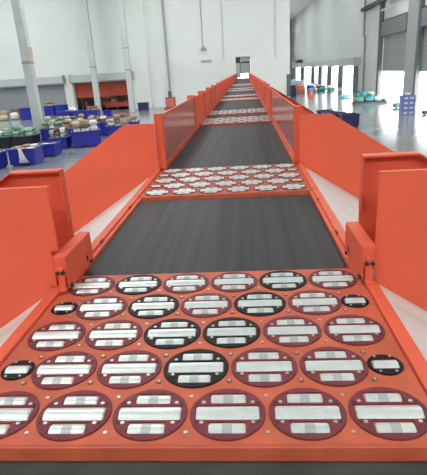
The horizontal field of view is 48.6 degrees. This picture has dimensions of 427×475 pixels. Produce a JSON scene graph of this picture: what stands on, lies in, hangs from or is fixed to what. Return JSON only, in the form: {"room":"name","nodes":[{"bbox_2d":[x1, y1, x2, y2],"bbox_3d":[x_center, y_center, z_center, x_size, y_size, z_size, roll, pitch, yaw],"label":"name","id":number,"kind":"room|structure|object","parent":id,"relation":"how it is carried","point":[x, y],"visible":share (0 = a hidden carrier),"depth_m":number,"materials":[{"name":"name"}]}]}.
{"room":"distribution center","nodes":[
{"label":"distribution center","id":0,"kind":"room"},
{"bbox_2d":[75,88,127,109],"bbox_3d":[-12.126,-16.806,55.191,7.950,3.800,4.800,-2,19,4],"label":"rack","id":1,"kind":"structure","parent":0,"point":[79,102],"depth_m":57.36,"materials":[{"name":"metal"}]},
{"bbox_2d":[0,0,289,109],"bbox_3d":[-12.559,-21.875,50.655,41.050,16.000,0.400,-2,19,4],"label":"wall","id":2,"kind":"structure","parent":0,"point":[56,31],"depth_m":50.38,"materials":[{"name":"paint"}]},
{"bbox_2d":[0,75,64,86],"bbox_3d":[-21.045,-17.184,52.307,9.270,0.900,0.600,-2,19,4],"label":"housing","id":3,"kind":"object","parent":2,"relation":"attached to","point":[55,79],"visible":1,"depth_m":51.98,"materials":[{"name":"grey"}]},
{"bbox_2d":[0,84,66,115],"bbox_3d":[-20.850,-15.425,53.355,8.850,3.050,0.120,-2,19,4],"label":"door","id":4,"kind":"structure","parent":2,"relation":"in","point":[15,97],"depth_m":53.15,"materials":[{"name":"grey"}]},
{"bbox_2d":[64,83,75,109],"bbox_3d":[-15.960,-15.603,52.757,0.900,3.200,0.250,-2,19,4],"label":"trim","id":5,"kind":"structure","parent":2,"relation":"attached to","point":[69,91],"depth_m":52.54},
{"bbox_2d":[75,80,127,97],"bbox_3d":[-12.327,-16.602,52.831,6.240,1.600,0.040,-2,19,4],"label":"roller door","id":6,"kind":"structure","parent":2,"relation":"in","point":[111,88],"depth_m":52.83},
{"bbox_2d":[69,71,133,83],"bbox_3d":[-12.227,-17.500,51.623,7.070,0.900,0.600,-2,19,4],"label":"housing","id":7,"kind":"object","parent":2,"relation":"attached to","point":[118,75],"visible":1,"depth_m":51.40,"materials":[{"name":"grey"}]},
{"bbox_2d":[124,0,152,108],"bbox_3d":[-8.173,-21.907,49.960,1.900,16.000,0.350,-2,19,4],"label":"trim","id":8,"kind":"structure","parent":2,"relation":"attached to","point":[134,14],"depth_m":50.48,"materials":[{"name":"paint"}]},
{"bbox_2d":[161,0,170,90],"bbox_3d":[-5.131,-22.031,49.767,0.300,16.000,0.260,-2,19,4],"label":"pipe","id":9,"kind":"object","parent":2,"relation":"attached to","point":[162,1],"visible":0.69,"depth_m":50.20,"materials":[{"name":"grey"}]},
{"bbox_2d":[287,74,289,95],"bbox_3d":[8.097,-16.423,50.996,0.370,2.250,0.080,-2,19,4],"label":"trim","id":10,"kind":"structure","parent":2,"relation":"attached to","point":[288,75],"depth_m":50.95,"materials":[{"name":"grey"}]},
{"bbox_3d":[3.258,-18.525,51.882,1.980,2.800,1.600,-2,19,4],"label":"wall","id":11,"kind":"structure","parent":2,"relation":"attached to","visible":0},
{"bbox_2d":[236,56,249,77],"bbox_3d":[3.205,-18.410,51.155,1.540,2.110,0.250,-2,19,4],"label":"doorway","id":12,"kind":"object","parent":11,"relation":"hanging from","point":[242,63],"visible":0.91,"depth_m":51.18,"materials":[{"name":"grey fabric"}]},
{"bbox_2d":[240,56,249,61],"bbox_3d":[3.401,-19.191,50.865,1.050,0.470,0.250,-2,19,4],"label":"hood","id":13,"kind":"object","parent":12,"relation":"attached to","point":[242,59],"depth_m":50.75,"materials":[{"name":"grey"}]},
{"bbox_2d":[0,78,426,277],"bbox_3d":[-6.424,-20.889,71.392,51.000,0.300,166.500,-2,19,4],"label":"floor","id":14,"kind":"structure","parent":0,"point":[382,122],"depth_m":28.95,"materials":[{"name":"concrete"}]},
{"bbox_2d":[0,150,8,168],"bbox_3d":[-9.601,-3.310,20.377,1.100,0.700,1.100,-2,19,3],"label":"storage bin","id":15,"kind":"object","parent":14,"relation":"on","point":[3,156],"visible":0.87,"depth_m":20.48,"materials":[{"name":"blue plastic"}]},
{"bbox_2d":[0,115,8,120],"bbox_3d":[-21.197,-12.059,47.692,0.968,0.495,0.784,-8,20,-12],"label":"sack","id":16,"kind":"object","parent":14,"relation":"on","point":[2,117],"visible":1,"depth_m":47.43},
{"bbox_2d":[0,110,8,116],"bbox_3d":[-21.803,-12.755,49.172,1.000,0.900,0.788,-14,22,-28],"label":"sack","id":17,"kind":"object","parent":14,"relation":"on","point":[4,112],"visible":0.48,"depth_m":48.85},
{"bbox_2d":[0,136,12,147],"bbox_3d":[-12.008,-5.525,27.241,1.300,0.620,1.200,-2,19,4],"label":"storage bin","id":18,"kind":"object","parent":14,"relation":"on","point":[4,141],"visible":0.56,"depth_m":26.70,"materials":[{"name":"black plastic"}]},
{"bbox_3d":[-11.675,-5.521,26.966,0.332,0.552,0.455,-2,19,4],"label":"box","id":19,"kind":"object","parent":18,"relation":"in","visible":0},
{"bbox_3d":[-11.697,-5.868,26.844,0.343,0.180,0.466,-2,19,4],"label":"sack","id":20,"kind":"object","parent":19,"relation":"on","visible":0},
{"bbox_2d":[2,128,11,132],"bbox_3d":[-11.709,-6.066,26.775,0.325,0.236,0.446,-2,19,4],"label":"sack","id":21,"kind":"object","parent":20,"relation":"on","point":[5,130],"visible":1,"depth_m":26.59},
{"bbox_2d":[10,112,18,119],"bbox_3d":[-20.176,-12.318,47.948,0.690,0.693,0.800,14,26,40],"label":"sack","id":22,"kind":"object","parent":14,"relation":"on","point":[14,115],"visible":1,"depth_m":47.69,"materials":[{"name":"white"}]},
{"bbox_2d":[10,108,20,118],"bbox_3d":[-20.502,-12.918,49.248,0.804,1.002,0.900,-1,20,8],"label":"box","id":23,"kind":"object","parent":14,"relation":"on","point":[16,110],"visible":0.41,"depth_m":48.80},
{"bbox_2d":[6,145,43,165],"bbox_3d":[-8.326,-3.648,21.051,1.260,0.740,1.050,-3,19,3],"label":"storage bin","id":24,"kind":"object","parent":14,"relation":"on","point":[35,155],"visible":0.75,"depth_m":20.63,"materials":[{"name":"blue plastic"}]},
{"bbox_2d":[18,148,29,162],"bbox_3d":[-8.246,-3.567,20.508,0.482,0.647,0.135,-2,19,4],"label":"hanging cloth","id":25,"kind":"object","parent":24,"relation":"hanging from","point":[22,159],"visible":1,"depth_m":20.51,"materials":[{"name":"white"}]},
{"bbox_2d":[10,133,40,146],"bbox_3d":[-10.699,-5.539,27.045,1.300,0.620,1.200,-2,19,4],"label":"storage bin","id":26,"kind":"object","parent":14,"relation":"on","point":[21,140],"visible":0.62,"depth_m":26.52,"materials":[{"name":"black plastic"}]},
{"bbox_2d":[19,107,31,119],"bbox_3d":[-18.556,-12.263,46.855,0.900,1.120,1.000,-2,19,4],"label":"storage bin","id":27,"kind":"object","parent":14,"relation":"on","point":[25,113],"visible":0.79,"depth_m":46.47,"materials":[{"name":"blue plastic"}]},
{"bbox_2d":[11,0,43,141],"bbox_3d":[-10.927,-13.437,26.328,0.860,16.000,0.700,-2,19,4],"label":"steel column","id":28,"kind":"structure","parent":14,"relation":"on","point":[26,52],"depth_m":27.29,"materials":[{"name":"grey"}]},
{"bbox_2d":[0,186,58,346],"bbox_3d":[-1.768,1.622,1.421,2.287,3.015,2.202,-2,19,4],"label":"chute","id":29,"kind":"object","parent":14,"relation":"on","point":[28,237],"visible":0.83,"depth_m":1.94,"materials":[{"name":"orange metal"}]},
{"bbox_2d":[39,129,53,141],"bbox_3d":[-9.487,-6.165,28.339,1.400,0.800,1.200,-3,19,2],"label":"storage bin","id":30,"kind":"object","parent":14,"relation":"on","point":[45,135],"visible":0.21,"depth_m":27.80,"materials":[{"name":"blue plastic"}]},
{"bbox_2d":[37,141,61,156],"bbox_3d":[-8.072,-4.314,23.084,1.100,0.620,1.050,-3,19,3],"label":"storage bin","id":31,"kind":"object","parent":14,"relation":"on","point":[54,149],"visible":0.68,"depth_m":22.68,"materials":[{"name":"blue plastic"}]},
{"bbox_2d":[43,105,55,115],"bbox_3d":[-17.427,-13.617,50.660,1.100,1.020,1.200,-2,19,4],"label":"storage bin","id":32,"kind":"object","parent":14,"relation":"on","point":[49,110],"visible":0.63,"depth_m":50.15,"materials":[{"name":"blue plastic"}]},
{"bbox_2d":[47,135,72,148],"bbox_3d":[-8.262,-5.143,25.540,1.050,0.580,1.100,-3,19,2],"label":"storage bin","id":33,"kind":"object","parent":14,"relation":"on","point":[66,142],"visible":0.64,"depth_m":25.08,"materials":[{"name":"blue plastic"}]},
{"bbox_2d":[54,104,67,114],"bbox_3d":[-16.211,-13.661,50.566,1.100,1.020,1.200,-2,19,4],"label":"storage bin","id":34,"kind":"object","parent":14,"relation":"on","point":[63,107],"visible":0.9,"depth_m":50.02,"materials":[{"name":"blue plastic"}]},
{"bbox_2d":[57,110,72,120],"bbox_3d":[-12.837,-10.499,41.104,1.120,0.920,1.100,-3,19,3],"label":"storage bin","id":35,"kind":"object","parent":14,"relation":"on","point":[60,113],"visible":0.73,"depth_m":40.56,"materials":[{"name":"blue plastic"}]},
{"bbox_2d":[70,110,85,118],"bbox_3d":[-11.622,-10.543,41.010,1.120,0.920,1.100,-3,19,3],"label":"storage bin","id":36,"kind":"object","parent":14,"relation":"on","point":[75,112],"visible":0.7,"depth_m":40.47,"materials":[{"name":"blue plastic"}]},
{"bbox_2d":[0,123,158,280],"bbox_3d":[-1.628,0.806,3.706,2.272,3.025,2.162,-2,19,4],"label":"chute","id":37,"kind":"object","parent":14,"relation":"on","point":[88,195],"visible":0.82,"depth_m":4.23,"materials":[{"name":"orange metal"}]},
{"bbox_2d":[70,128,100,147],"bbox_3d":[-6.863,-5.382,25.576,1.550,0.840,1.200,-8,20,-13],"label":"storage bin","id":38,"kind":"object","parent":14,"relation":"on","point":[83,138],"visible":0.91,"depth_m":25.06,"materials":[{"name":"blue plastic"}]},
{"bbox_2d":[81,0,102,111],"bbox_3d":[-12.949,-21.230,48.889,0.784,16.000,0.784,-2,19,4],"label":"steel column","id":39,"kind":"structure","parent":14,"relation":"on","point":[84,3],"depth_m":49.36,"materials":[{"name":"grey"}]},
{"bbox_2d":[85,109,100,118],"bbox_3d":[-10.406,-10.586,40.916,1.120,0.920,1.100,-3,19,3],"label":"storage bin","id":40,"kind":"object","parent":14,"relation":"on","point":[88,113],"visible":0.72,"depth_m":40.39,"materials":[{"name":"blue plastic"}]},
{"bbox_2d":[89,123,107,135],"bbox_3d":[-7.235,-6.843,29.866,1.400,0.800,1.200,-4,19,-1],"label":"storage bin","id":41,"kind":"object","parent":14,"relation":"on","point":[101,126],"visible":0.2,"depth_m":29.32,"materials":[{"name":"blue plastic"}]},
{"bbox_2d":[81,96,124,109],"bbox_3d":[-12.143,-15.898,54.877,6.100,1.900,1.100,-2,19,4],"label":"storage rack","id":42,"kind":"object","parent":14,"relation":"on","point":[84,99],"visible":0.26,"depth_m":54.57,"materials":[{"name":"grey"}]},
{"bbox_2d":[103,110,112,116],"bbox_3d":[-9.934,-11.694,44.532,0.780,0.560,0.700,-2,19,4],"label":"storage bin","id":43,"kind":"object","parent":14,"relation":"on","point":[106,112],"visible":0.98,"depth_m":44.25,"materials":[{"name":"blue plastic"}]},
{"bbox_2d":[105,101,128,109],"bbox_3d":[-10.676,-14.592,52.481,2.600,0.850,0.500,-2,19,4],"label":"barrier","id":44,"kind":"object","parent":14,"relation":"on","point":[111,104],"visible":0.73,"depth_m":52.40,"materials":[{"name":"metal"}]},
{"bbox_2d":[105,123,129,137],"bbox_3d":[-5.613,-6.228,27.853,1.400,0.780,1.200,-9,20,-14],"label":"storage bin","id":45,"kind":"object","parent":14,"relation":"on","point":[110,130],"visible":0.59,"depth_m":27.21,"materials":[{"name":"blue plastic"}]},
{"bbox_2d":[117,0,136,111],"bbox_3d":[-8.748,-20.385,45.727,0.700,16.000,0.700,-2,19,4],"label":"steel column","id":46,"kind":"structure","parent":14,"relation":"on","point":[120,3],"depth_m":46.40,"materials":[{"name":"grey"}]},
{"bbox_2d":[137,102,148,110],"bbox_3d":[-7.280,-13.645,49.248,1.100,0.800,1.000,-2,19,4],"label":"storage bin","id":47,"kind":"object","parent":14,"relation":"on","point":[142,105],"visible":1,"depth_m":48.84,"materials":[{"name":"blue plastic"}]},
{"bbox_2d":[164,91,175,108],"bbox_3d":[-4.584,-14.372,49.400,1.300,1.750,0.700,-2,19,4],"label":"box","id":48,"kind":"object","parent":14,"relation":"on","point":[170,101],"visible":0.9,"depth_m":49.16,"materials":[{"name":"red paint"}]},
{"bbox_2d":[0,267,426,460],"bbox_3d":[0.037,1.529,2.006,1.324,2.590,1.019,-2,19,4],"label":"deck","id":49,"kind":"object","parent":14,"relation":"on","point":[304,364],"visible":1,"depth_m":1.36,"materials":[{"name":"orange paint"}]},
{"bbox_2d":[53,231,93,292],"bbox_3d":[-0.608,0.098,2.069,0.063,0.145,0.350,-2,19,4],"label":"box","id":50,"kind":"object","parent":49,"relation":"on","point":[76,255],"visible":1,"depth_m":2.01,"materials":[{"name":"orange paint"}]},
{"bbox_2d":[345,221,376,283],"bbox_3d":[0.608,0.054,1.974,0.063,0.145,0.350,-2,19,4],"label":"box","id":51,"kind":"object","parent":49,"relation":"on","point":[360,249],"visible":1,"depth_m":1.89,"materials":[{"name":"orange paint"}]},
{"bbox_2d":[0,461,426,474],"bbox_3d":[-0.068,2.128,0.381,1.324,2.587,2.499,-2,19,4],"label":"conveyor","id":52,"kind":"object","parent":14,"relation":"on","point":[6,467],"visible":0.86,"depth_m":1.10,"materials":[{"name":"orange paint"}]},
{"bbox_2d":[81,189,353,275],"bbox_3d":[0.110,1.128,3.135,1.324,2.588,1.365,-2,19,4],"label":"conveyor","id":53,"kind":"object","parent":14,"relation":"on","point":[289,232],"visible":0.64,"depth_m":2.54,"materials":[{"name":"rubber"}]},
{"bbox_2d":[133,163,317,201],"bbox_3d":[0.183,0.728,4.262,1.324,2.590,1.019,-2,19,4],"label":"deck","id":54,"kind":"object","parent":14,"relation":"on","point":[285,179],"visible":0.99,"depth_m":3.65,"materials":[{"name":"orange paint"}]},
{"bbox_2d":[158,121,293,168],"bbox_3d":[0.327,-0.060,6.480,1.324,2.588,3.682,-2,19,4],"label":"conveyor","id":55,"kind":"object","parent":14,"relation":"on","point":[261,143],"visible":0.41,"depth_m":5.44,"materials":[{"name":"rubber"}]},
{"bbox_2d":[153,95,196,168],"bbox_3d":[-0.416,-1.401,5.777,0.118,0.490,3.291,-2,19,4],"label":"guard","id":56,"kind":"object","parent":55,"relation":"on","point":[173,127],"visible":0.99,"depth_m":5.07,"materials":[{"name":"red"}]},
{"bbox_2d":[270,88,301,162],"bbox_3d":[0.874,-1.630,6.197,0.070,0.490,4.390,-2,19,4],"label":"guard","id":57,"kind":"object","parent":55,"relation":"on","point":[284,113],"visible":0.93,"depth_m":5.16,"materials":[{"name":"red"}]},
{"bbox_2d":[199,115,272,126],"bbox_3d":[0.471,-0.848,8.696,1.324,2.590,1.019,-2,19,4],"label":"deck","id":58,"kind":"object","parent":14,"relation":"on","point":[251,119],"visible":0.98,"depth_m":8.06,"materials":[{"name":"orange paint"}]},
{"bbox_2d":[195,91,205,126],"bbox_3d":[-0.272,-2.251,8.187,0.118,0.480,1.770,-2,19,4],"label":"guard","id":59,"kind":"object","parent":58,"relation":"on","point":[200,98],"visible":0.64,"depth_m":8.22,"materials":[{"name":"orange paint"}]},
{"bbox_2d":[268,87,270,114],"bbox_3d":[1.042,-2.480,8.605,0.041,0.480,0.670,-2,19,4],"label":"guard","id":60,"kind":"object","parent":58,"relation":"on","point":[268,87],"visible":0.56,"depth_m":8.78,"materials":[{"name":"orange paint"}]},
{"bbox_2d":[204,112,269,118],"bbox_3d":[0.524,-1.140,9.521,1.324,2.588,0.717,-2,19,4],"label":"conveyor","id":61,"kind":"object","parent":14,"relation":"on","point":[267,113],"visible":0.2,"depth_m":9.20,"materials":[{"name":"orange paint"}]},
{"bbox_2d":[207,108,267,116],"bbox_3d":[0.577,-1.432,10.342,1.324,2.590,1.019,-2,19,4],"label":"deck","id":62,"kind":"object","parent":14,"relation":"on","point":[258,110],"visible":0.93,"depth_m":9.69,"materials":[{"name":"orange paint"}]},
{"bbox_2d":[204,87,211,115],"bbox_3d":[-0.159,-2.869,9.927,0.118,0.480,1.870,-2,19,4],"label":"guard","id":63,"kind":"object","parent":62,"relation":"on","point":[208,99],"visible":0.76,"depth_m":10.04,"materials":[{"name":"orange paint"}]},
{"bbox_2d":[264,84,268,111],"bbox_3d":[1.121,-2.915,9.828,0.041,0.480,1.870,-2,19,4],"label":"guard","id":64,"kind":"object","parent":62,"relation":"on","point":[266,89],"visible":0.77,"depth_m":9.96,"materials":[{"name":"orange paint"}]},
{"bbox_2d":[211,99,265,110],"bbox_3d":[0.713,-2.175,12.436,1.324,2.588,3.417,-2,19,4],"label":"conveyor","id":65,"kind":"object","parent":14,"relation":"on","point":[252,104],"visible":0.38,"depth_m":11.89,"materials":[{"name":"orange paint"}]},
{"bbox_2d":[211,85,215,107],"bbox_3d":[-0.047,-3.487,11.667,0.118,0.480,1.770,-2,19,4],"label":"guard","id":66,"kind":"object","parent":65,"relation":"on","point":[213,87],"visible":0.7,"depth_m":11.80,"materials":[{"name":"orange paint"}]},
{"bbox_2d":[215,83,220,103],"bbox_3d":[0.080,-4.180,13.619,0.118,0.480,2.220,-2,19,4],"label":"guard","id":67,"kind":"object","parent":65,"relation":"on","point":[217,85],"visible":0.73,"depth_m":13.76,"materials":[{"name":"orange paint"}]},
{"bbox_2d":[259,80,262,99],"bbox_3d":[1.399,-4.227,13.517,0.118,0.480,2.220,-2,19,4],"label":"guard","id":68,"kind":"object","parent":65,"relation":"on","point":[260,81],"visible":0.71,"depth_m":13.86,"materials":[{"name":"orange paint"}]},
{"bbox_2d":[262,82,269,104],"bbox_3d":[1.272,-3.534,11.565,0.118,0.480,1.770,-2,19,4],"label":"guard","id":69,"kind":"object","parent":65,"relation":"on","point":[263,83],"visible":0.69,"depth_m":11.68,"materials":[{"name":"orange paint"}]},
{"bbox_2d":[218,97,260,101],"bbox_3d":[0.849,-2.919,14.528,1.324,2.590,1.019,-2,19,4],"label":"deck","id":70,"kind":"object","parent":14,"relation":"on","point":[248,98],"visible":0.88,"depth_m":13.78,"materials":[{"name":"orange paint"}]},
{"bbox_2d":[221,94,258,97],"bbox_3d":[0.971,-3.587,16.409,1.324,2.590,1.019,-2,19,4],"label":"deck","id":71,"kind":"object","parent":14,"relation":"on","point":[244,95],"visible":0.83,"depth_m":15.61,"materials":[{"name":"orange paint"}]},
{"bbox_2d":[219,81,222,96],"bbox_3d":[0.210,-4.890,15.618,0.118,0.480,1.970,-2,19,4],"label":"guard","id":72,"kind":"object","parent":71,"relation":"on","point":[220,82],"visible":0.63,"depth_m":15.87,"materials":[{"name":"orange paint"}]},
{"bbox_2d":[223,90,257,95],"bbox_3d":[1.105,-4.322,18.480,1.324,2.588,3.367,-2,19,4],"label":"conveyor","id":73,"kind":"object","parent":14,"relation":"on","point":[255,91],"visible":0.18,"depth_m":18.16,"materials":[{"name":"orange paint"}]},
{"bbox_2d":[226,89,255,91],"bbox_3d":[1.239,-5.056,20.548,1.324,2.590,1.019,-2,19,4],"label":"deck","id":74,"kind":"object","parent":14,"relation":"on","point":[244,89],"visible":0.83,"depth_m":19.73,"materials":[{"name":"orange paint"}]},
{"bbox_2d":[228,87,253,89],"bbox_3d":[1.373,-5.791,22.617,1.324,2.590,1.019,-2,19,4],"label":"deck","id":75,"kind":"object","parent":14,"relation":"on","point":[246,87],"visible":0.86,"depth_m":21.77,"materials":[{"name":"orange paint"}]},
{"bbox_2d":[233,77,251,83],"bbox_3d":[2.542,-12.189,40.632,1.324,2.588,23.871,-2,19,4],"label":"conveyor","id":76,"kind":"object","parent":14,"relation":"on","point":[238,80],"visible":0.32,"depth_m":36.76,"materials":[{"name":"metal"}]},
{"bbox_2d":[290,87,295,95],"bbox_3d":[9.394,-17.539,57.044,1.200,1.000,1.100,-2,19,4],"label":"storage bin","id":77,"kind":"object","parent":14,"relation":"on","point":[292,90],"visible":0.5,"depth_m":56.55,"materials":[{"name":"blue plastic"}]},
{"bbox_2d":[271,87,315,114],"bbox_3d":[2.190,-0.961,7.960,2.252,3.085,2.212,-2,19,4],"label":"chute","id":78,"kind":"object","parent":14,"relation":"on","point":[305,111],"visible":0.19,"depth_m":6.60,"materials":[{"name":"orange metal"}]},
{"bbox_2d":[291,80,303,85],"bbox_3d":[12.825,-23.280,72.218,1.870,1.370,1.004,-3,19,2],"label":"box","id":79,"kind":"object","parent":14,"relation":"on","point":[295,81],"visible":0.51,"depth_m":71.61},
{"bbox_2d":[296,88,304,92],"bbox_3d":[11.671,-19.712,63.460,1.105,0.578,1.004,-2,19,4],"label":"box","id":80,"kind":"object","parent":14,"relation":"on","point":[298,90],"visible":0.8,"depth_m":63.01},
{"bbox_2d":[308,90,313,97],"bbox_3d":[10.871,-15.982,52.717,0.500,0.752,0.504,-4,19,-1],"label":"box","id":81,"kind":"object","parent":14,"relation":"on","point":[310,93],"visible":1,"depth_m":52.52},
{"bbox_2d":[316,109,333,113],"bbox_3d":[7.599,-8.451,32.293,1.100,0.460,1.050,-2,19,4],"label":"storage bin","id":82,"kind":"object","parent":14,"relation":"on","point":[317,111],"visible":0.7,"depth_m":32.38,"materials":[{"name":"blue plastic"}]},
{"bbox_2d":[327,112,346,117],"bbox_3d":[7.539,-7.287,28.777,1.050,0.600,1.050,-2,19,4],"label":"storage bin","id":83,"kind":"object","parent":14,"relation":"on","point":[333,113],"visible":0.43,"depth_m":29.06,"materials":[{"name":"blue plastic"}]},
{"bbox_2d":[338,94,351,97],"bbox_3d":[13.788,-14.821,49.545,1.379,0.309,0.788,-4,19,-1],"label":"sack","id":84,"kind":"object","parent":14,"relation":"on","point":[344,95],"visible":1,"depth_m":49.24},
{"bbox_2d":[338,112,360,126],"bbox_3d":[7.693,-6.676,26.858,1.050,0.700,1.050,-2,19,4],"label":"storage bin","id":85,"kind":"object","parent":14,"relation":"on","point":[352,119],"visible":0.87,"depth_m":26.40,"materials":[{"name":"blue plastic"}]},
{"bbox_2d":[299,113,426,267],"bbox_3d":[1.887,0.680,3.433,2.272,3.025,2.162,-2,19,4],"label":"chute","id":86,"kind":"object","parent":14,"relation":"on","point":[344,163],"visible":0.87,"depth_m":4.04,"materials":[{"name":"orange metal"}]},
{"bbox_2d":[352,101,387,104],"bbox_3d":[13.525,-11.708,40.975,2.700,0.150,1.480,-2,19,4],"label":"pallet","id":87,"kind":"object","parent":14,"relation":"on","point":[363,102],"visible":0.71,"depth_m":40.35,"materials":[{"name":"grey"}]},
{"bbox_2d":[354,97,363,101],"bbox_3d":[12.562,-11.912,40.864,0.748,0.412,0.990,-2,19,4],"label":"sack","id":88,"kind":"object","parent":87,"relation":"on","point":[356,99],"visible":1,"depth_m":40.48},
{"bbox_2d":[363,95,372,101],"bbox_3d":[13.345,-11.986,40.785,0.769,0.510,0.982,-2,19,4],"label":"sack","id":89,"kind":"object","parent":87,"relation":"on","point":[368,98],"visible":0.95,"depth_m":40.39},
{"bbox_2d":[373,169,426,360],"bbox_3d":[1.756,1.496,1.148,2.240,3.015,2.202,-2,19,4],"label":"chute","id":90,"kind":"object","parent":14,"relation":"on","point":[400,270],"visible":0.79,"depth_m":1.82,"materials":[{"name":"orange metal"}]},
{"bbox_2d":[398,110,414,114],"bbox_3d":[12.620,-8.198,30.915,0.860,0.300,0.660,-2,19,4],"label":"plastic crate","id":91,"kind":"object","parent":14,"relation":"on","point":[401,112],"visible":0.89,"depth_m":30.62,"materials":[{"name":"blue"}]},
{"bbox_2d":[399,105,414,109],"bbox_3d":[12.602,-8.486,30.814,0.860,0.300,0.660,-2,19,4],"label":"plastic crate","id":92,"kind":"object","parent":91,"relation":"on","point":[404,107],"visible":0.88,"depth_m":30.52,"materials":[{"name":"blue"}]},
{"bbox_2d":[399,100,415,105],"bbox_3d":[12.584,-8.773,30.713,0.860,0.300,0.660,-2,19,4],"label":"plastic crate","id":93,"kind":"object","parent":92,"relation":"on","point":[406,102],"visible":0.94,"depth_m":30.43,"materials":[{"name":"blue"}]},
{"bbox_2d":[399,95,415,100],"bbox_3d":[12.565,-9.060,30.612,0.860,0.300,0.660,-2,19,4],"label":"plastic crate","id":94,"kind":"object","parent":93,"relation":"on","point":[402,97],"visible":0.98,"depth_m":30.33,"materials":[{"name":"blue"}]},
{"bbox_2d":[290,0,310,21],"bbox_3d":[-7.178,-36.332,66.222,51.400,0.300,167.000,-2,19,4],"label":"ceiling","id":95,"kind":"structure","parent":0,"point":[296,6],"depth_m":106.32,"materials":[{"name":"white"}]},
{"bbox_2d":[290,0,426,101],"bbox_3d":[18.714,-29.566,66.946,0.400,16.000,166.000,-2,19,4],"label":"wall","id":96,"kind":"structure","parent":0,"point":[324,30],"depth_m":70.95,"materials":[{"name":"paint"}]},
{"bbox_2d":[300,68,303,79],"bbox_3d":[21.982,-40.463,117.086,0.060,2.980,8.000,-2,19,4],"label":"trim","id":97,"kind":"structure","parent":96,"relation":"attached to","point":[301,69],"depth_m":117.36,"materials":[{"name":"grey"}]},
{"bbox_2d":[311,67,314,82],"bbox_3d":[20.830,-34.150,99.309,0.060,2.980,5.600,-2,19,4],"label":"trim","id":98,"kind":"structure","parent":96,"relation":"attached to","point":[312,68],"depth_m":98.26,"materials":[{"name":"grey"}]},
{"bbox_2d":[318,67,321,83],"bbox_3d":[20.217,-30.792,89.856,0.060,2.980,5.100,-2,19,4],"label":"trim","id":99,"kind":"structure","parent":96,"relation":"attached to","point":[319,68],"depth_m":89.50,"materials":[{"name":"grey"}]},
{"bbox_2d":[290,57,360,67],"bbox_3d":[20.344,-36.375,99.507,0.900,0.900,88.000,-2,19,4],"label":"trim","id":100,"kind":"structure","parent":96,"relation":"attached to","point":[356,60],"depth_m":71.86,"materials":[{"name":"grey"}]},
{"bbox_2d":[327,67,331,84],"bbox_3d":[19.582,-27.318,80.074,0.060,2.980,4.500,-2,19,4],"label":"trim","id":101,"kind":"structure","parent":96,"relation":"attached to","point":[329,69],"depth_m":79.60,"materials":[{"name":"grey"}]},
{"bbox_2d":[337,66,342,87],"bbox_3d":[18.978,-24.011,70.762,0.060,2.980,3.900,-2,19,4],"label":"trim","id":102,"kind":"structure","parent":96,"relation":"attached to","point":[340,69],"depth_m":70.46,"materials":[{"name":"grey"}]},
{"bbox_2d":[352,66,357,90],"bbox_3d":[18.359,-20.621,61.215,0.060,2.980,2.800,-2,19,4],"label":"trim","id":103,"kind":"structure","parent":96,"relation":"attached to","point":[355,68],"depth_m":61.01,"materials":[{"name":"grey"}]},
{"bbox_2d":[362,0,365,91],"bbox_3d":[17.611,-25.266,54.909,0.235,15.990,0.850,-2,19,4],"label":"drain pipe","id":104,"kind":"object","parent":96,"relation":"attached to","point":[364,36],"visible":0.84,"depth_m":55.60,"materials":[{"name":"grey"}]},
{"bbox_2d":[361,0,386,11],"bbox_3d":[16.521,-21.424,40.743,0.500,0.350,31.000,-2,19,4],"label":"trim","id":105,"kind":"structure","parent":96,"relation":"attached to","point":[373,4],"depth_m":50.63,"materials":[{"name":"grey"}]},
{"bbox_2d":[371,4,379,93],"bbox_3d":[17.500,-20.023,50.639,0.180,8.950,2.200,-2,19,4],"label":"trim","id":106,"kind":"structure","parent":96,"relation":"attached to","point":[377,8],"depth_m":50.72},
{"bbox_2d":[375,2,384,94],"bbox_3d":[17.347,-19.543,49.224,0.300,9.000,0.800,-2,19,4],"label":"trim","id":107,"kind":"structure","parent":96,"relation":"attached to","point":[382,4],"depth_m":49.11,"materials":[{"name":"grey"}]},
{"bbox_2d":[381,0,394,11],"bbox_3d":[16.505,-22.137,44.743,0.200,0.950,4.000,-2,19,4],"label":"bracket","id":108,"kind":"object","parent":96,"relation":"hanging from","point":[387,4],"visible":1,"depth_m":44.65,"materials":[{"name":"grey"}]},
{"bbox_2d":[381,12,407,70],"bbox_3d":[17.198,-18.455,45.049,0.470,4.970,8.000,-2,19,4],"label":"door","id":109,"kind":"structure","parent":96,"relation":"in","point":[394,29],"depth_m":44.83,"materials":[{"name":"grey"}]},
{"bbox_2d":[381,14,407,36],"bbox_3d":[17.045,-19.922,44.538,0.350,1.350,7.800,-2,19,4],"label":"hood","id":110,"kind":"object","parent":109,"relation":"attached to","point":[397,25],"depth_m":43.99,"materials":[{"name":"grey"}]},
{"bbox_2d":[402,0,418,94],"bbox_3d":[16.726,-17.871,39.280,0.120,12.500,3.500,-2,19,4],"label":"column","id":111,"kind":"structure","parent":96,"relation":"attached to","point":[413,9],"depth_m":40.25,"materials":[{"name":"grey"}]},
{"bbox_2d":[412,0,425,101],"bbox_3d":[16.532,-17.300,37.688,0.300,12.500,0.500,-2,19,4],"label":"trim","id":112,"kind":"structure","parent":96,"relation":"attached to","point":[421,2],"depth_m":38.37,"materials":[{"name":"grey"}]},
{"bbox_2d":[420,5,426,71],"bbox_3d":[16.496,-14.614,34.232,0.470,4.970,8.400,-2,19,4],"label":"door","id":113,"kind":"structure","parent":96,"relation":"in","point":[423,23],"depth_m":37.52,"materials":[{"name":"grey"}]},
{"bbox_2d":[420,7,426,26],"bbox_3d":[16.344,-16.081,33.721,0.350,1.350,8.200,-2,19,4],"label":"hood","id":114,"kind":"object","parent":113,"relation":"attached to","point":[423,23],"depth_m":36.81,"materials":[{"name":"grey"}]},
{"label":"outside","id":115,"kind":"structure","parent":0,"visible":0},
{"bbox_2d":[297,71,426,103],"bbox_3d":[56.923,-24.798,71.477,75.500,0.480,216.000,-2,19,4],"label":"yard","id":116,"kind":"structure","parent":115,"point":[393,87],"depth_m":80.22,"materials":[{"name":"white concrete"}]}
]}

